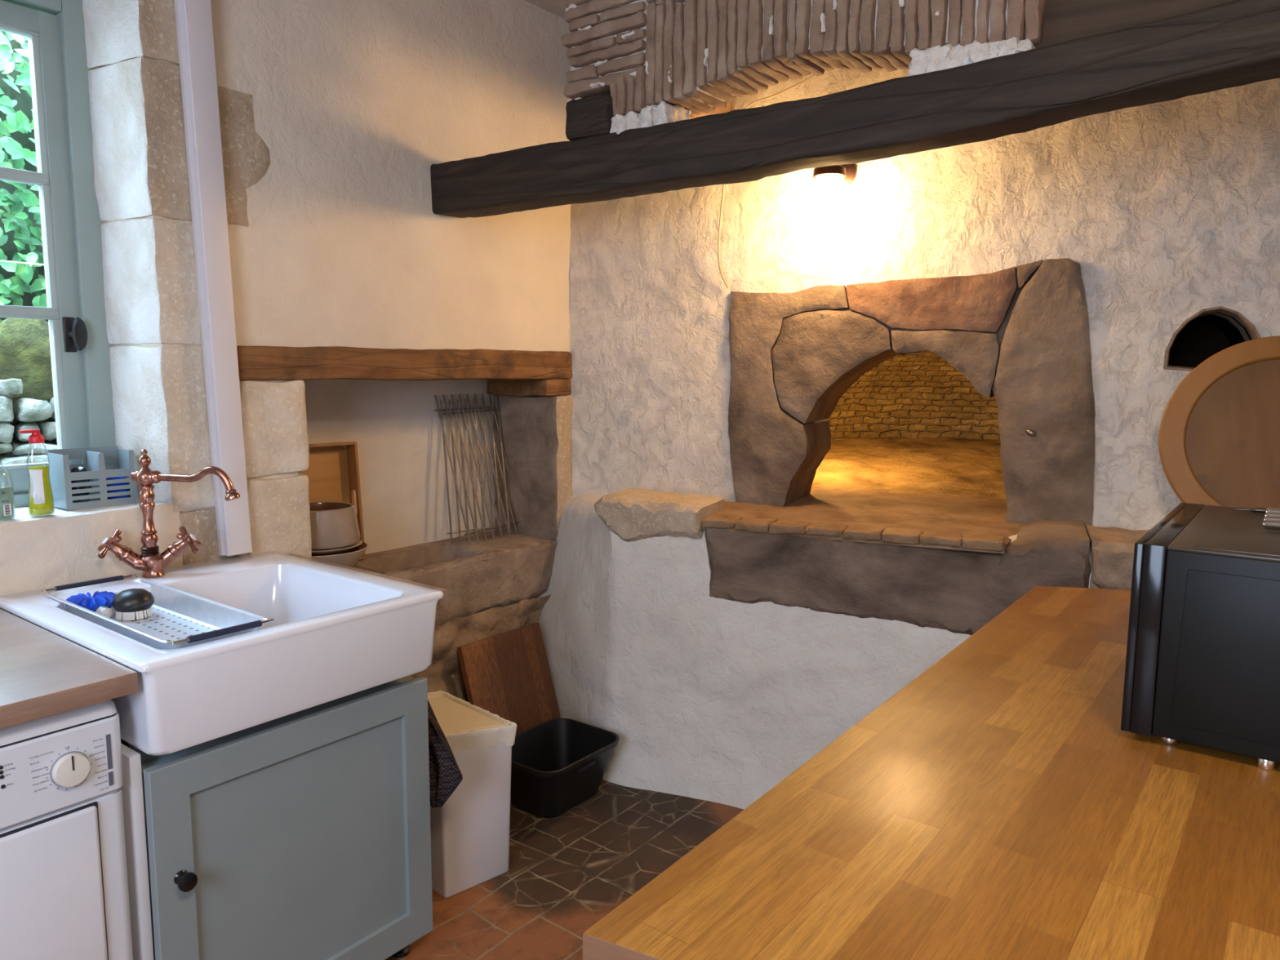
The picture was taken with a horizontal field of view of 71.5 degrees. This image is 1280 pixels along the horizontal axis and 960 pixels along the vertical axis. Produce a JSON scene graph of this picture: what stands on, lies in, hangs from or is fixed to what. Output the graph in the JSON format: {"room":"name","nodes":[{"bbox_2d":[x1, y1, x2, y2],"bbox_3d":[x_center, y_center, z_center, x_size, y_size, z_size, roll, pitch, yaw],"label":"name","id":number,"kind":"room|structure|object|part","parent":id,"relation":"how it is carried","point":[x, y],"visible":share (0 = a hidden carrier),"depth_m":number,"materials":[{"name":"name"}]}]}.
{"room":"historic interior","nodes":[
{"label":"historic interior","id":0,"kind":"room"},
{"bbox_2d":[82,0,573,702],"bbox_3d":[-1.662,-0.194,1.999,0.440,2.753,4.270,6,9,37],"label":"wall","id":1,"kind":"structure","parent":0,"point":[335,116],"depth_m":2.69,"materials":[{"name":"beige paint"}]},
{"bbox_2d":[0,0,182,595],"bbox_3d":[-1.690,-0.461,1.939,0.350,1.543,1.138,6,9,37],"label":"window","id":2,"kind":"structure","parent":1,"relation":"in","point":[60,548],"depth_m":2.27,"materials":[{"name":"wood"}]},
{"bbox_2d":[0,462,15,520],"bbox_3d":[-1.487,-0.006,2.047,0.054,0.200,0.073,6,9,37],"label":"hand soap bottle","id":3,"kind":"object","parent":2,"relation":"on","point":[7,512],"visible":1,"depth_m":2.06,"materials":[{"name":"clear plastic"}]},
{"bbox_2d":[1,491,9,515],"bbox_3d":[-1.468,0.054,2.038,0.004,0.055,0.039,6,9,37],"label":"print","id":4,"kind":"object","parent":3,"relation":"attached to","point":[5,495],"depth_m":2.05},
{"bbox_2d":[17,429,55,516],"bbox_3d":[-1.432,-0.017,2.114,0.034,0.206,0.062,6,9,37],"label":"dish soap bottle","id":5,"kind":"object","parent":2,"relation":"on","point":[41,499],"visible":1,"depth_m":2.11,"materials":[{"name":"yellow plastic"}]},
{"bbox_3d":[-1.628,-0.559,2.151,0.043,1.196,0.469,6,9,37],"label":"sash","id":6,"kind":"part","parent":2,"relation":"part of","materials":[{"name":"grey paint"}]},
{"bbox_3d":[-1.749,-0.573,1.992,0.090,1.335,1.025,6,9,37],"label":"frame","id":7,"kind":"part","parent":2,"relation":"part of","materials":[{"name":"grey paint"}]},
{"bbox_3d":[-1.476,-0.378,2.311,0.040,0.090,0.028,6,9,37],"label":"handle","id":8,"kind":"part","parent":2,"relation":"part of","materials":[{"name":"black metal"}]},
{"bbox_3d":[-1.671,0.202,2.002,0.291,0.212,1.138,6,9,37],"label":"sill","id":9,"kind":"part","parent":2,"relation":"part of","materials":[{"name":"stone"}]},
{"bbox_2d":[47,445,137,511],"bbox_3d":[-1.402,-0.007,2.280,0.095,0.146,0.164,6,9,37],"label":"sink caddy","id":10,"kind":"object","parent":2,"relation":"on","point":[122,463],"visible":0.91,"depth_m":2.26,"materials":[{"name":"grey plastic"}]},
{"bbox_2d":[69,466,92,501],"bbox_3d":[-1.425,0.009,2.248,0.075,0.089,0.072,6,9,37],"label":"pad","id":11,"kind":"object","parent":10,"relation":"in","point":[73,469],"visible":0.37,"depth_m":2.23,"materials":[{"name":"metal"}]},
{"bbox_2d":[106,475,128,499],"bbox_3d":[-1.375,0.025,2.317,0.068,0.075,0.064,6,9,37],"label":"sponge","id":12,"kind":"object","parent":10,"relation":"in","point":[114,477],"visible":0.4,"depth_m":2.30,"materials":[{"name":"fabric"}]},
{"bbox_2d":[173,0,252,555],"bbox_3d":[-1.126,-0.698,2.329,0.036,1.820,0.132,6,9,37],"label":"cable trunking","id":13,"kind":"object","parent":1,"relation":"attached to","point":[193,18],"visible":1,"depth_m":2.33,"materials":[{"name":"white plastic"}]},
{"bbox_2d":[430,0,1279,217],"bbox_3d":[0.900,-0.806,1.802,4.130,0.180,0.141,6,9,37],"label":"timber beam","id":14,"kind":"structure","parent":1,"relation":"attached to","point":[1237,42],"depth_m":1.99,"materials":[{"name":"black wood"}]},
{"bbox_2d":[560,0,1235,141],"bbox_3d":[1.049,-1.185,1.964,2.728,0.642,0.829,7,9,41],"label":"hood","id":15,"kind":"object","parent":14,"relation":"on","point":[635,64],"visible":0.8,"depth_m":2.20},
{"bbox_3d":[1.419,-1.108,1.424,1.456,0.624,0.140,6,9,37],"label":"sooty panel","id":16,"kind":"part","parent":15,"relation":"part of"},
{"bbox_2d":[524,0,568,18],"bbox_3d":[0.139,-1.475,0.860,4.450,0.100,5.000,6,9,37],"label":"ceiling","id":17,"kind":"structure","parent":0,"point":[557,7],"depth_m":3.22,"materials":[{"name":"beige paint"}]},
{"bbox_2d":[385,779,743,959],"bbox_3d":[0.139,1.306,1.187,4.400,0.001,5.000,6,9,37],"label":"floor","id":18,"kind":"structure","parent":0,"point":[567,871],"depth_m":2.56,"materials":[{"name":"tile"}]},
{"bbox_2d":[0,699,133,959],"bbox_3d":[-1.348,0.795,1.575,0.648,0.818,0.600,6,9,37],"label":"dryer","id":19,"kind":"object","parent":18,"relation":"on","point":[64,890],"visible":0.99,"depth_m":1.52,"materials":[{"name":"white metal"}]},
{"bbox_3d":[-1.114,0.880,1.392,0.014,0.578,0.520,6,9,37],"label":"dryer door","id":20,"kind":"part","parent":19,"relation":"part of","materials":[{"name":"white metal"}]},
{"bbox_3d":[-1.354,0.403,1.533,0.626,0.029,0.599,6,9,37],"label":"lid","id":21,"kind":"part","parent":19,"relation":"part of","materials":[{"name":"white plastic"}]},
{"bbox_3d":[-1.353,0.487,1.543,0.631,0.136,0.600,6,9,37],"label":"control panel","id":22,"kind":"part","parent":19,"relation":"part of","materials":[{"name":"white plastic"}]},
{"bbox_2d":[0,608,137,728],"bbox_3d":[-1.689,0.405,1.138,0.743,0.038,1.669,6,9,37],"label":"countertop","id":23,"kind":"structure","parent":19,"relation":"on","point":[43,673],"depth_m":1.56,"materials":[{"name":"brown wood"}]},
{"bbox_3d":[-0.967,0.494,1.514,0.014,0.057,0.057,6,9,37],"label":"programme knob","id":24,"kind":"part","parent":19,"relation":"part of","materials":[{"name":"white plastic"}]},
{"bbox_2d":[120,675,432,959],"bbox_3d":[-0.955,0.816,2.088,0.698,0.737,0.655,6,9,37],"label":"base cabinet","id":25,"kind":"object","parent":18,"relation":"on","point":[305,834],"visible":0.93,"depth_m":1.87,"materials":[{"name":"green paint"}]},
{"bbox_3d":[-1.174,0.833,1.856,0.632,0.716,0.020,6,9,37],"label":"panel","id":26,"kind":"part","parent":25,"relation":"part of","materials":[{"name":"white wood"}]},
{"bbox_3d":[-0.852,0.749,1.666,0.036,0.035,0.035,6,9,37],"label":"door knob","id":27,"kind":"part","parent":25,"relation":"part of","materials":[{"name":"black metal"}]},
{"bbox_2d":[0,551,443,755],"bbox_3d":[-0.969,0.354,2.073,0.757,0.182,0.684,6,9,37],"label":"farmhouse sink","id":28,"kind":"object","parent":25,"relation":"on","point":[335,633],"visible":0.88,"depth_m":1.86,"materials":[{"name":"ceramic"}]},
{"bbox_2d":[41,574,274,649],"bbox_3d":[-1.063,0.295,1.937,0.642,0.059,0.212,6,9,37],"label":"colander","id":29,"kind":"object","parent":28,"relation":"on","point":[180,619],"visible":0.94,"depth_m":1.95,"materials":[{"name":"metal"}]},
{"bbox_3d":[-1.304,0.248,2.117,0.031,0.009,0.204,6,9,37],"label":"colander handle","id":30,"kind":"part","parent":29,"relation":"part of","materials":[{"name":"silver metal"}]},
{"bbox_2d":[66,591,115,617],"bbox_3d":[-1.246,0.285,2.022,0.103,0.049,0.106,-1,7,-14],"label":"blue scrubber","id":31,"kind":"object","parent":29,"relation":"on","point":[100,602],"visible":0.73,"depth_m":2.00,"materials":[{"name":"plastic"}]},
{"bbox_3d":[-1.206,0.298,2.000,0.035,0.030,0.030,6,9,37],"label":"white knob","id":32,"kind":"part","parent":31,"relation":"part of","materials":[{"name":"white plastic"}]},
{"bbox_2d":[111,588,154,620],"bbox_3d":[-1.154,0.280,2.027,0.084,0.063,0.084,6,9,37],"label":"brush","id":33,"kind":"object","parent":29,"relation":"in","point":[130,604],"visible":1,"depth_m":2.00,"materials":[{"name":"black plastic"}]},
{"bbox_3d":[-0.822,0.297,1.752,0.031,0.009,0.204,6,9,37],"label":"colander handle","id":34,"kind":"part","parent":29,"relation":"part of","materials":[{"name":"silver metal"}]},
{"bbox_2d":[97,448,239,577],"bbox_3d":[-1.165,0.082,2.218,0.351,0.320,0.128,-1,7,-8],"label":"tap","id":35,"kind":"object","parent":28,"relation":"on","point":[150,561],"visible":1,"depth_m":2.20,"materials":[{"name":"brown metal"}]},
{"bbox_3d":[-1.300,0.156,2.181,0.053,0.062,0.074,-4,8,-30],"label":"cross handle","id":36,"kind":"part","parent":35,"relation":"part of","materials":[{"name":"orange metal"}]},
{"bbox_3d":[-1.142,0.152,2.254,0.049,0.066,0.075,-2,8,-21],"label":"cross handle","id":37,"kind":"part","parent":35,"relation":"part of","materials":[{"name":"orange metal"}]},
{"bbox_3d":[-0.594,1.137,2.207,0.044,0.076,0.044,6,9,37],"label":"leg","id":38,"kind":"part","parent":25,"relation":"part of","materials":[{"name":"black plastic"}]},
{"bbox_2d":[427,700,462,808],"bbox_3d":[-0.531,0.668,2.216,0.239,0.315,0.055,6,9,37],"label":"tea towel","id":39,"kind":"object","parent":25,"relation":"hanging from","point":[445,774],"visible":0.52,"depth_m":2.20,"materials":[{"name":"black fabric"}]},
{"bbox_2d":[286,553,447,606],"bbox_3d":[-0.760,0.691,2.422,0.685,0.905,0.046,6,9,37],"label":"strip","id":40,"kind":"object","parent":18,"relation":"on","point":[442,601],"visible":0.18,"depth_m":2.30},
{"bbox_2d":[427,690,516,897],"bbox_3d":[-0.582,0.897,2.599,0.452,0.456,0.218,7,10,44],"label":"pedal bin","id":41,"kind":"object","parent":18,"relation":"on","point":[470,832],"visible":0.49,"depth_m":2.47,"materials":[{"name":"white plastic"}]},
{"bbox_3d":[-0.574,0.683,2.579,0.412,0.020,0.183,7,10,44],"label":"lid","id":42,"kind":"part","parent":41,"relation":"part of","materials":[{"name":"beige plastic"}]},
{"bbox_2d":[457,622,560,734],"bbox_3d":[-0.453,0.808,3.225,0.173,0.491,0.388,6,9,37],"label":"board","id":43,"kind":"object","parent":18,"relation":"on","point":[507,675],"visible":0.51,"depth_m":3.23,"materials":[{"name":"brown wood"}]},
{"bbox_2d":[510,718,618,817],"bbox_3d":[-0.283,0.978,2.978,0.308,0.206,0.381,6,9,37],"label":"tub","id":44,"kind":"object","parent":18,"relation":"on","point":[557,764],"visible":0.85,"depth_m":2.98,"materials":[{"name":"black plastic"}]},
{"bbox_3d":[0.936,0.867,1.270,1.065,0.862,1.620,6,9,37],"label":"base cabinet","id":45,"kind":"object","parent":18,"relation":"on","visible":0},
{"bbox_2d":[582,586,1279,959],"bbox_3d":[1.019,0.389,1.449,1.018,0.042,2.256,6,9,37],"label":"countertop","id":46,"kind":"structure","parent":45,"relation":"on","point":[998,805],"depth_m":1.02,"materials":[{"name":"brown wood"}]},
{"bbox_2d":[1120,502,1279,770],"bbox_3d":[1.007,0.226,1.389,0.358,0.295,0.518,6,9,37],"label":"countertop oven","id":47,"kind":"object","parent":46,"relation":"on","point":[1202,666],"visible":1,"depth_m":1.24,"materials":[{"name":"black paint"}]},
{"bbox_3d":[0.886,0.208,1.481,0.027,0.280,0.516,6,9,37],"label":"frame","id":48,"kind":"part","parent":47,"relation":"part of","materials":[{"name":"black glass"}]},
{"bbox_2d":[1158,335,1279,508],"bbox_3d":[1.807,-0.111,2.503,0.604,0.589,0.169,4,8,25],"label":"wooden platter","id":49,"kind":"object","parent":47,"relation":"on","point":[1219,439],"visible":0.8,"depth_m":2.56,"materials":[{"name":"orange wood"}]},
{"bbox_3d":[0.863,0.246,1.175,0.266,0.225,0.003,6,9,37],"label":"panel","id":50,"kind":"part","parent":47,"relation":"part of","materials":[{"name":"black paint"}]},
{"bbox_2d":[1235,507,1266,513],"bbox_3d":[1.127,0.058,1.515,0.186,0.009,0.024,5,9,35],"label":"tongs","id":51,"kind":"object","parent":47,"relation":"on","point":[1255,509],"visible":0.72,"depth_m":1.55,"materials":[{"name":"metal"}]},
{"bbox_2d":[1262,507,1279,530],"bbox_3d":[1.075,0.069,1.401,0.153,0.017,0.185,6,9,37],"label":"trivet","id":52,"kind":"object","parent":47,"relation":"on","point":[1272,518],"visible":1,"depth_m":1.41,"materials":[{"name":"silver metal"}]},
{"bbox_2d":[538,23,1279,809],"bbox_3d":[1.895,-0.370,3.446,4.800,2.900,3.193,6,9,37],"label":"wall","id":53,"kind":"structure","parent":0,"point":[1168,212],"depth_m":2.94,"materials":[{"name":"white paint"}]},
{"bbox_2d":[236,345,572,395],"bbox_3d":[-0.814,-0.369,3.078,0.342,0.178,1.373,6,9,37],"label":"lintel","id":54,"kind":"object","parent":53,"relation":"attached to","point":[507,372],"visible":0.9,"depth_m":2.91,"materials":[{"name":"brown wood"}]},
{"bbox_2d":[353,530,557,626],"bbox_3d":[-0.844,0.396,3.183,0.409,0.253,1.278,6,9,37],"label":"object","id":55,"kind":"object","parent":53,"relation":"in","point":[477,577],"visible":0.46,"depth_m":3.29,"materials":[{"name":"brown stone"}]},
{"bbox_2d":[297,441,365,559],"bbox_3d":[-1.141,0.092,2.973,0.088,0.418,0.448,6,9,37],"label":"wooden box","id":56,"kind":"object","parent":55,"relation":"on","point":[332,473],"visible":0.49,"depth_m":3.10,"materials":[{"name":"brown wood"}]},
{"bbox_3d":[-1.006,0.072,3.145,0.084,0.402,0.010,6,9,37],"label":"handle","id":57,"kind":"part","parent":56,"relation":"part of","materials":[{"name":"brown wood"}]},
{"bbox_2d":[311,542,368,567],"bbox_3d":[-1.014,0.267,2.848,0.280,0.104,0.280,6,9,37],"label":"stoneware bowl","id":58,"kind":"object","parent":55,"relation":"on","point":[350,557],"visible":0.23,"depth_m":2.78,"materials":[{"name":"brown ceramic"}]},
{"bbox_2d":[311,539,362,555],"bbox_3d":[-1.014,0.213,2.842,0.244,0.020,0.244,6,9,37],"label":"plate","id":59,"kind":"object","parent":58,"relation":"in","point":[328,551],"visible":0.34,"depth_m":2.78,"materials":[{"name":"beige ceramic"}]},
{"bbox_2d":[309,502,360,549],"bbox_3d":[-1.012,0.143,2.832,0.232,0.121,0.232,6,9,37],"label":"casserole dish","id":60,"kind":"object","parent":59,"relation":"on","point":[334,525],"visible":0.62,"depth_m":2.76,"materials":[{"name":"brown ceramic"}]},
{"bbox_2d":[434,393,518,545],"bbox_3d":[-0.617,-0.054,3.523,0.174,0.569,0.370,6,9,37],"label":"rack","id":61,"kind":"object","parent":55,"relation":"on","point":[500,526],"visible":0.97,"depth_m":3.50,"materials":[{"name":"silver metal"}]},
{"bbox_3d":[-0.743,-0.031,3.417,0.007,0.546,0.085,-5,9,-35],"label":"rod","id":62,"kind":"part","parent":61,"relation":"part of","materials":[{"name":"metal"}]},
{"bbox_3d":[-0.715,-0.038,3.397,0.174,0.567,0.024,6,9,37],"label":"rod","id":63,"kind":"part","parent":61,"relation":"part of","materials":[{"name":"metal"}]},
{"bbox_3d":[-0.717,-0.035,3.446,0.007,0.548,0.093,-4,8,-33],"label":"rod","id":64,"kind":"part","parent":61,"relation":"part of","materials":[{"name":"metal"}]},
{"bbox_3d":[-0.691,-0.043,3.433,0.168,0.567,0.030,6,9,37],"label":"rod","id":65,"kind":"part","parent":61,"relation":"part of","materials":[{"name":"metal"}]},
{"bbox_3d":[-0.690,-0.040,3.475,0.007,0.549,0.101,-4,8,-32],"label":"rod","id":66,"kind":"part","parent":61,"relation":"part of","materials":[{"name":"metal"}]},
{"bbox_3d":[-0.667,-0.047,3.469,0.162,0.567,0.037,6,9,37],"label":"rod","id":67,"kind":"part","parent":61,"relation":"part of","materials":[{"name":"metal"}]},
{"bbox_3d":[-0.663,-0.044,3.504,0.007,0.551,0.110,-4,8,-31],"label":"rod","id":68,"kind":"part","parent":61,"relation":"part of","materials":[{"name":"metal"}]},
{"bbox_3d":[-0.643,-0.052,3.505,0.155,0.568,0.044,6,9,37],"label":"rod","id":69,"kind":"part","parent":61,"relation":"part of","materials":[{"name":"metal"}]},
{"bbox_3d":[-0.636,-0.048,3.533,0.007,0.553,0.118,-4,8,-30],"label":"rod","id":70,"kind":"part","parent":61,"relation":"part of","materials":[{"name":"metal"}]},
{"bbox_3d":[-0.619,-0.056,3.542,0.149,0.568,0.051,6,9,37],"label":"rod","id":71,"kind":"part","parent":61,"relation":"part of","materials":[{"name":"metal"}]},
{"bbox_3d":[-0.609,-0.052,3.562,0.007,0.555,0.126,-4,8,-29],"label":"rod","id":72,"kind":"part","parent":61,"relation":"part of","materials":[{"name":"metal"}]},
{"bbox_3d":[-0.595,-0.061,3.578,0.143,0.568,0.058,6,9,37],"label":"rod","id":73,"kind":"part","parent":61,"relation":"part of","materials":[{"name":"metal"}]},
{"bbox_3d":[-0.583,-0.057,3.591,0.007,0.557,0.134,-3,8,-28],"label":"rod","id":74,"kind":"part","parent":61,"relation":"part of","materials":[{"name":"metal"}]},
{"bbox_3d":[-0.571,-0.065,3.614,0.137,0.568,0.065,6,9,37],"label":"rod","id":75,"kind":"part","parent":61,"relation":"part of","materials":[{"name":"metal"}]},
{"bbox_3d":[-0.547,-0.069,3.650,0.146,0.569,0.007,2,7,10],"label":"rod","id":76,"kind":"part","parent":61,"relation":"part of","materials":[{"name":"metal"}]},
{"bbox_3d":[-0.556,-0.061,3.619,0.007,0.559,0.143,-3,8,-28],"label":"rod","id":77,"kind":"part","parent":61,"relation":"part of","materials":[{"name":"metal"}]},
{"bbox_2d":[717,74,815,288],"bbox_3d":[0.518,-1.095,3.065,0.499,0.841,0.053,3,7,19],"label":"cable","id":78,"kind":"object","parent":53,"relation":"attached to","point":[814,75],"visible":0.62,"depth_m":3.13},
{"bbox_2d":[804,163,857,223],"bbox_3d":[0.629,-0.954,2.903,0.150,0.245,0.261,4,8,24],"label":"wall lamp","id":79,"kind":"object","parent":53,"relation":"attached to","point":[828,198],"visible":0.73,"depth_m":2.81,"materials":[{"name":"white glass"}]},
{"bbox_2d":[594,257,1149,635],"bbox_3d":[1.192,-0.234,3.773,2.146,1.148,2.816,6,9,37],"label":"oven","id":80,"kind":"object","parent":53,"relation":"in","point":[854,410],"visible":0.85,"depth_m":2.90,"materials":[{"name":"brown stone"}]},
{"bbox_3d":[0.802,0.283,2.870,1.139,0.335,0.404,3,8,23],"label":"sill stone","id":81,"kind":"part","parent":80,"relation":"part of","materials":[{"name":"brown stone"}]},
{"bbox_2d":[1163,306,1261,371],"bbox_3d":[1.783,-0.429,2.805,0.264,0.208,0.406,4,8,24],"label":"niche","id":82,"kind":"object","parent":53,"relation":"attached to","point":[1209,331],"visible":0.59,"depth_m":2.96,"materials":[{"name":"brown stone"}]},
{"label":"outside","id":83,"kind":"structure","parent":0,"visible":0},
{"bbox_2d":[0,317,57,465],"bbox_3d":[-2.555,0.285,3.713,1.314,1.966,3.846,6,9,37],"label":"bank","id":84,"kind":"object","parent":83,"point":[26,382],"visible":0.04,"depth_m":3.15,"materials":[{"name":"stone"}]},
{"bbox_2d":[0,30,48,321],"bbox_3d":[-2.506,-1.166,3.490,1.242,1.527,3.660,6,9,37],"label":"foliage","id":85,"kind":"object","parent":84,"relation":"on","point":[20,225],"visible":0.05,"depth_m":3.31,"materials":[{"name":"green plant"}]}
]}

